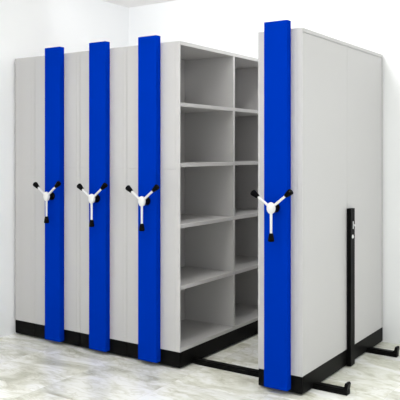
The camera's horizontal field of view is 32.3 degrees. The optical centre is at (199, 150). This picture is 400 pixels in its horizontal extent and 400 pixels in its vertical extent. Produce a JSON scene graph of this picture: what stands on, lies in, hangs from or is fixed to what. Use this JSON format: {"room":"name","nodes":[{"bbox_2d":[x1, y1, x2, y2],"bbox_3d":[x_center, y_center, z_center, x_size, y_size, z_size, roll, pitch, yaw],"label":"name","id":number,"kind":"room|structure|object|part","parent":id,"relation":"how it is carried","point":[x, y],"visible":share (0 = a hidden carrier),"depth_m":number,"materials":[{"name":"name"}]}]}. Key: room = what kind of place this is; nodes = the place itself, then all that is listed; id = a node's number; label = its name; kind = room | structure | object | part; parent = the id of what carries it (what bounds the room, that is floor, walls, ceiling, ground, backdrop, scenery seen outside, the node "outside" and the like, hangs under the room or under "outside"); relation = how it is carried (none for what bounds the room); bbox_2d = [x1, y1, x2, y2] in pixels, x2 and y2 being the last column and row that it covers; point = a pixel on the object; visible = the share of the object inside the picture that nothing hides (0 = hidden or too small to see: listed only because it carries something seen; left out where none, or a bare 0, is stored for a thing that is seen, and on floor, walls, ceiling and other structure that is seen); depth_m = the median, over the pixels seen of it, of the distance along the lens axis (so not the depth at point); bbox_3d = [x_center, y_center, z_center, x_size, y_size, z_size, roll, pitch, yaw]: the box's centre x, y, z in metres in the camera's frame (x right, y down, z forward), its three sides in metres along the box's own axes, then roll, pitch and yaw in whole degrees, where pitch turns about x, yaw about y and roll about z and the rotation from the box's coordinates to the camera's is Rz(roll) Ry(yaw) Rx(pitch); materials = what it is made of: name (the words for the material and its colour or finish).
{"room":"archive storage room","nodes":[
{"label":"archive storage room","id":0,"kind":"room"},
{"bbox_2d":[0,0,128,337],"bbox_3d":[-3.064,0.035,3.295,0.200,2.830,8.612,0,0,34],"label":"wall","id":1,"kind":"structure","parent":0,"point":[27,27],"depth_m":5.51,"materials":[{"name":"white paint"}]},
{"bbox_2d":[102,0,175,7],"bbox_3d":[-0.236,-1.430,1.389,7.020,0.100,8.612,0,0,34],"label":"ceiling","id":2,"kind":"structure","parent":0,"point":[126,3],"depth_m":6.41,"materials":[{"name":"white paint"}]},
{"bbox_2d":[0,333,399,399],"bbox_3d":[-0.236,1.500,1.389,7.020,0.100,8.612,0,0,34],"label":"floor","id":3,"kind":"structure","parent":0,"point":[31,367],"depth_m":4.40,"materials":[{"name":"stone"}]},
{"bbox_2d":[15,57,34,336],"bbox_3d":[-0.979,0.354,5.983,0.223,2.168,1.400,0,0,34],"label":"shelving unit","id":4,"kind":"object","parent":3,"relation":"on","point":[24,67],"visible":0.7,"depth_m":5.40,"materials":[{"name":"grey metal"}]},
{"bbox_3d":[-1.383,0.728,5.415,0.189,1.214,0.007,0,0,34],"label":"panel","id":5,"kind":"part","parent":4,"relation":"part of","materials":[{"name":"grey metal"}]},
{"bbox_3d":[-1.383,-0.305,5.415,0.189,0.850,0.007,0,0,34],"label":"panel","id":6,"kind":"part","parent":4,"relation":"part of","materials":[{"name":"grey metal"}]},
{"bbox_3d":[-1.290,0.302,5.352,0.033,2.065,0.007,0,0,34],"label":"corner post","id":7,"kind":"part","parent":4,"relation":"part of","materials":[{"name":"grey metal"}]},
{"bbox_2d":[33,47,80,345],"bbox_3d":[-0.723,0.331,5.735,0.474,2.214,1.524,0,0,34],"label":"shelving unit","id":8,"kind":"object","parent":3,"relation":"on","point":[57,73],"visible":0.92,"depth_m":5.16,"materials":[{"name":"grey metal"}]},
{"bbox_3d":[-1.139,0.511,5.120,0.039,0.052,0.039,0,0,34],"label":"knob","id":9,"kind":"part","parent":8,"relation":"part of","materials":[{"name":"black plastic"}]},
{"bbox_3d":[-1.092,0.728,5.219,0.440,1.214,0.007,0,0,34],"label":"panel","id":10,"kind":"part","parent":8,"relation":"part of","materials":[{"name":"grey metal"}]},
{"bbox_3d":[-1.092,-0.305,5.219,0.440,0.850,0.007,0,0,34],"label":"panel","id":11,"kind":"part","parent":8,"relation":"part of","materials":[{"name":"grey metal"}]},
{"bbox_3d":[-1.044,0.246,5.056,0.056,0.053,0.039,0,0,34],"label":"knob","id":12,"kind":"part","parent":8,"relation":"part of","materials":[{"name":"black plastic"}]},
{"bbox_3d":[-0.895,0.302,5.086,0.033,2.065,0.007,0,0,34],"label":"corner post","id":13,"kind":"part","parent":8,"relation":"part of","materials":[{"name":"grey metal"}]},
{"bbox_2d":[77,41,126,355],"bbox_3d":[-0.340,0.331,5.477,0.446,2.214,1.524,0,0,34],"label":"shelving unit","id":14,"kind":"object","parent":3,"relation":"on","point":[102,185],"visible":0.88,"depth_m":4.90,"materials":[{"name":"grey metal"}]},
{"bbox_3d":[-0.854,0.258,4.928,0.056,0.052,0.039,0,0,34],"label":"knob","id":15,"kind":"part","parent":14,"relation":"part of","materials":[{"name":"black plastic"}]},
{"bbox_3d":[-0.764,0.511,4.867,0.039,0.052,0.039,0,0,34],"label":"knob","id":16,"kind":"part","parent":14,"relation":"part of","materials":[{"name":"black plastic"}]},
{"bbox_3d":[-0.709,0.728,4.961,0.412,1.214,0.007,0,0,34],"label":"panel","id":17,"kind":"part","parent":14,"relation":"part of","materials":[{"name":"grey metal"}]},
{"bbox_3d":[-0.709,-0.305,4.961,0.412,0.850,0.007,0,0,34],"label":"panel","id":18,"kind":"part","parent":14,"relation":"part of","materials":[{"name":"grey metal"}]},
{"bbox_3d":[-0.669,0.246,4.803,0.056,0.053,0.039,0,0,34],"label":"knob","id":19,"kind":"part","parent":14,"relation":"part of","materials":[{"name":"black plastic"}]},
{"bbox_3d":[-0.524,0.302,4.836,0.033,2.065,0.007,0,0,34],"label":"corner post","id":20,"kind":"part","parent":14,"relation":"part of","materials":[{"name":"grey metal"}]},
{"bbox_2d":[125,35,257,367],"bbox_3d":[0.035,0.331,5.224,0.455,2.214,1.524,0,0,34],"label":"shelving unit","id":21,"kind":"object","parent":3,"relation":"on","point":[192,109],"visible":0.91,"depth_m":5.14,"materials":[{"name":"grey metal"}]},
{"bbox_3d":[-0.479,0.258,4.675,0.056,0.052,0.039,0,0,34],"label":"knob","id":22,"kind":"part","parent":21,"relation":"part of","materials":[{"name":"black plastic"}]},
{"bbox_3d":[-0.389,0.511,4.614,0.039,0.052,0.039,0,0,34],"label":"knob","id":23,"kind":"part","parent":21,"relation":"part of","materials":[{"name":"black plastic"}]},
{"bbox_3d":[-0.334,0.728,4.708,0.421,1.214,0.007,0,0,34],"label":"panel","id":24,"kind":"part","parent":21,"relation":"part of","materials":[{"name":"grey metal"}]},
{"bbox_3d":[-0.334,-0.305,4.708,0.421,0.850,0.007,0,0,34],"label":"panel","id":25,"kind":"part","parent":21,"relation":"part of","materials":[{"name":"grey metal"}]},
{"bbox_3d":[-0.294,0.246,4.550,0.056,0.053,0.039,0,0,34],"label":"knob","id":26,"kind":"part","parent":21,"relation":"part of","materials":[{"name":"black plastic"}]},
{"bbox_3d":[-0.112,0.302,5.402,0.010,2.065,1.391,0,0,34],"label":"panel","id":27,"kind":"part","parent":21,"relation":"part of","materials":[{"name":"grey metal"}]},
{"bbox_3d":[-0.145,0.302,4.580,0.033,2.065,0.007,0,0,34],"label":"corner post","id":28,"kind":"part","parent":21,"relation":"part of","materials":[{"name":"grey metal"}]},
{"bbox_3d":[-0.124,0.910,4.979,0.442,0.025,0.675,0,0,34],"label":"shelf","id":29,"kind":"part","parent":21,"relation":"part of","materials":[{"name":"grey metal"}]},
{"bbox_3d":[-0.124,0.501,4.979,0.442,0.025,0.675,0,0,34],"label":"shelf","id":30,"kind":"part","parent":21,"relation":"part of","materials":[{"name":"grey metal"}]},
{"bbox_3d":[-0.124,0.095,4.979,0.442,0.025,0.675,0,0,34],"label":"shelf","id":31,"kind":"part","parent":21,"relation":"part of","materials":[{"name":"grey metal"}]},
{"bbox_3d":[-0.124,-0.309,4.979,0.442,0.025,0.675,0,0,34],"label":"shelf","id":32,"kind":"part","parent":21,"relation":"part of","materials":[{"name":"grey metal"}]},
{"bbox_3d":[0.072,-0.718,5.269,0.442,0.025,1.376,0,0,34],"label":"panel","id":33,"kind":"part","parent":21,"relation":"part of","materials":[{"name":"grey metal"}]},
{"bbox_3d":[0.072,1.323,5.269,0.442,0.025,1.376,0,0,34],"label":"panel","id":34,"kind":"part","parent":21,"relation":"part of","materials":[{"name":"grey metal"}]},
{"bbox_3d":[0.267,0.910,5.559,0.442,0.025,0.678,0,0,34],"label":"shelf","id":35,"kind":"part","parent":21,"relation":"part of","materials":[{"name":"grey metal"}]},
{"bbox_3d":[0.267,0.501,5.559,0.442,0.025,0.678,0,0,34],"label":"shelf","id":36,"kind":"part","parent":21,"relation":"part of","materials":[{"name":"grey metal"}]},
{"bbox_3d":[0.267,0.095,5.559,0.442,0.025,0.678,0,0,34],"label":"shelf","id":37,"kind":"part","parent":21,"relation":"part of","materials":[{"name":"grey metal"}]},
{"bbox_3d":[0.267,-0.309,5.559,0.442,0.025,0.678,0,0,34],"label":"shelf","id":38,"kind":"part","parent":21,"relation":"part of","materials":[{"name":"grey metal"}]},
{"bbox_3d":[0.461,0.302,5.846,0.442,2.065,0.015,0,0,34],"label":"panel","id":39,"kind":"part","parent":21,"relation":"part of","materials":[{"name":"grey metal"}]},
{"bbox_2d":[192,357,350,395],"bbox_3d":[-0.237,1.413,4.859,2.716,0.073,0.052,0,0,34],"label":"rail","id":40,"kind":"object","parent":3,"relation":"on","point":[345,390],"visible":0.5,"depth_m":4.47,"materials":[{"name":"black metal"}]},
{"bbox_2d":[250,20,382,393],"bbox_3d":[0.856,0.334,4.671,0.344,2.220,1.524,0,0,34],"label":"shelving unit","id":41,"kind":"object","parent":3,"relation":"on","point":[319,195],"visible":1,"depth_m":4.24,"materials":[{"name":"grey metal"}]},
{"bbox_3d":[0.329,0.258,4.130,0.056,0.052,0.039,0,0,34],"label":"knob","id":42,"kind":"part","parent":41,"relation":"part of","materials":[{"name":"black plastic"}]},
{"bbox_3d":[0.419,0.511,4.070,0.039,0.052,0.039,0,0,34],"label":"knob","id":43,"kind":"part","parent":41,"relation":"part of","materials":[{"name":"black plastic"}]},
{"bbox_3d":[0.468,0.728,4.167,0.265,1.214,0.007,0,0,34],"label":"panel","id":44,"kind":"part","parent":41,"relation":"part of","materials":[{"name":"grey metal"}]},
{"bbox_3d":[0.468,-0.305,4.167,0.265,0.850,0.007,0,0,34],"label":"panel","id":45,"kind":"part","parent":41,"relation":"part of","materials":[{"name":"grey metal"}]},
{"bbox_3d":[0.514,0.246,4.006,0.056,0.053,0.039,0,0,34],"label":"knob","id":46,"kind":"part","parent":41,"relation":"part of","materials":[{"name":"black plastic"}]},
{"bbox_3d":[0.593,0.302,4.084,0.033,2.065,0.007,0,0,34],"label":"corner post","id":47,"kind":"part","parent":41,"relation":"part of","materials":[{"name":"grey metal"}]},
{"bbox_3d":[0.798,0.316,4.366,0.003,2.038,0.687,0,0,34],"label":"panel","id":48,"kind":"part","parent":41,"relation":"part of","materials":[{"name":"grey metal"}]},
{"bbox_3d":[1.019,0.915,4.659,0.028,1.057,0.072,0,0,34],"label":"locking post","id":49,"kind":"part","parent":41,"relation":"part of","materials":[{"name":"black metal"}]},
{"bbox_3d":[1.180,0.316,4.934,0.003,2.038,0.680,0,0,34],"label":"panel","id":50,"kind":"part","parent":41,"relation":"part of","materials":[{"name":"grey metal"}]},
{"bbox_3d":[1.379,0.315,5.225,0.005,2.040,0.022,0,0,34],"label":"post","id":51,"kind":"part","parent":41,"relation":"part of","materials":[{"name":"grey metal"}]},
{"bbox_2d":[257,333,399,357],"bbox_3d":[0.272,1.413,5.616,2.716,0.073,0.050,0,0,34],"label":"rail","id":52,"kind":"object","parent":3,"relation":"on","point":[373,350],"visible":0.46,"depth_m":4.90,"materials":[{"name":"black metal"}]},
{"bbox_2d":[129,0,399,343],"bbox_3d":[2.197,0.035,4.822,6.820,2.830,0.200,0,0,34],"label":"wall","id":53,"kind":"structure","parent":0,"point":[233,26],"depth_m":5.44,"materials":[{"name":"white paint"}]}
]}

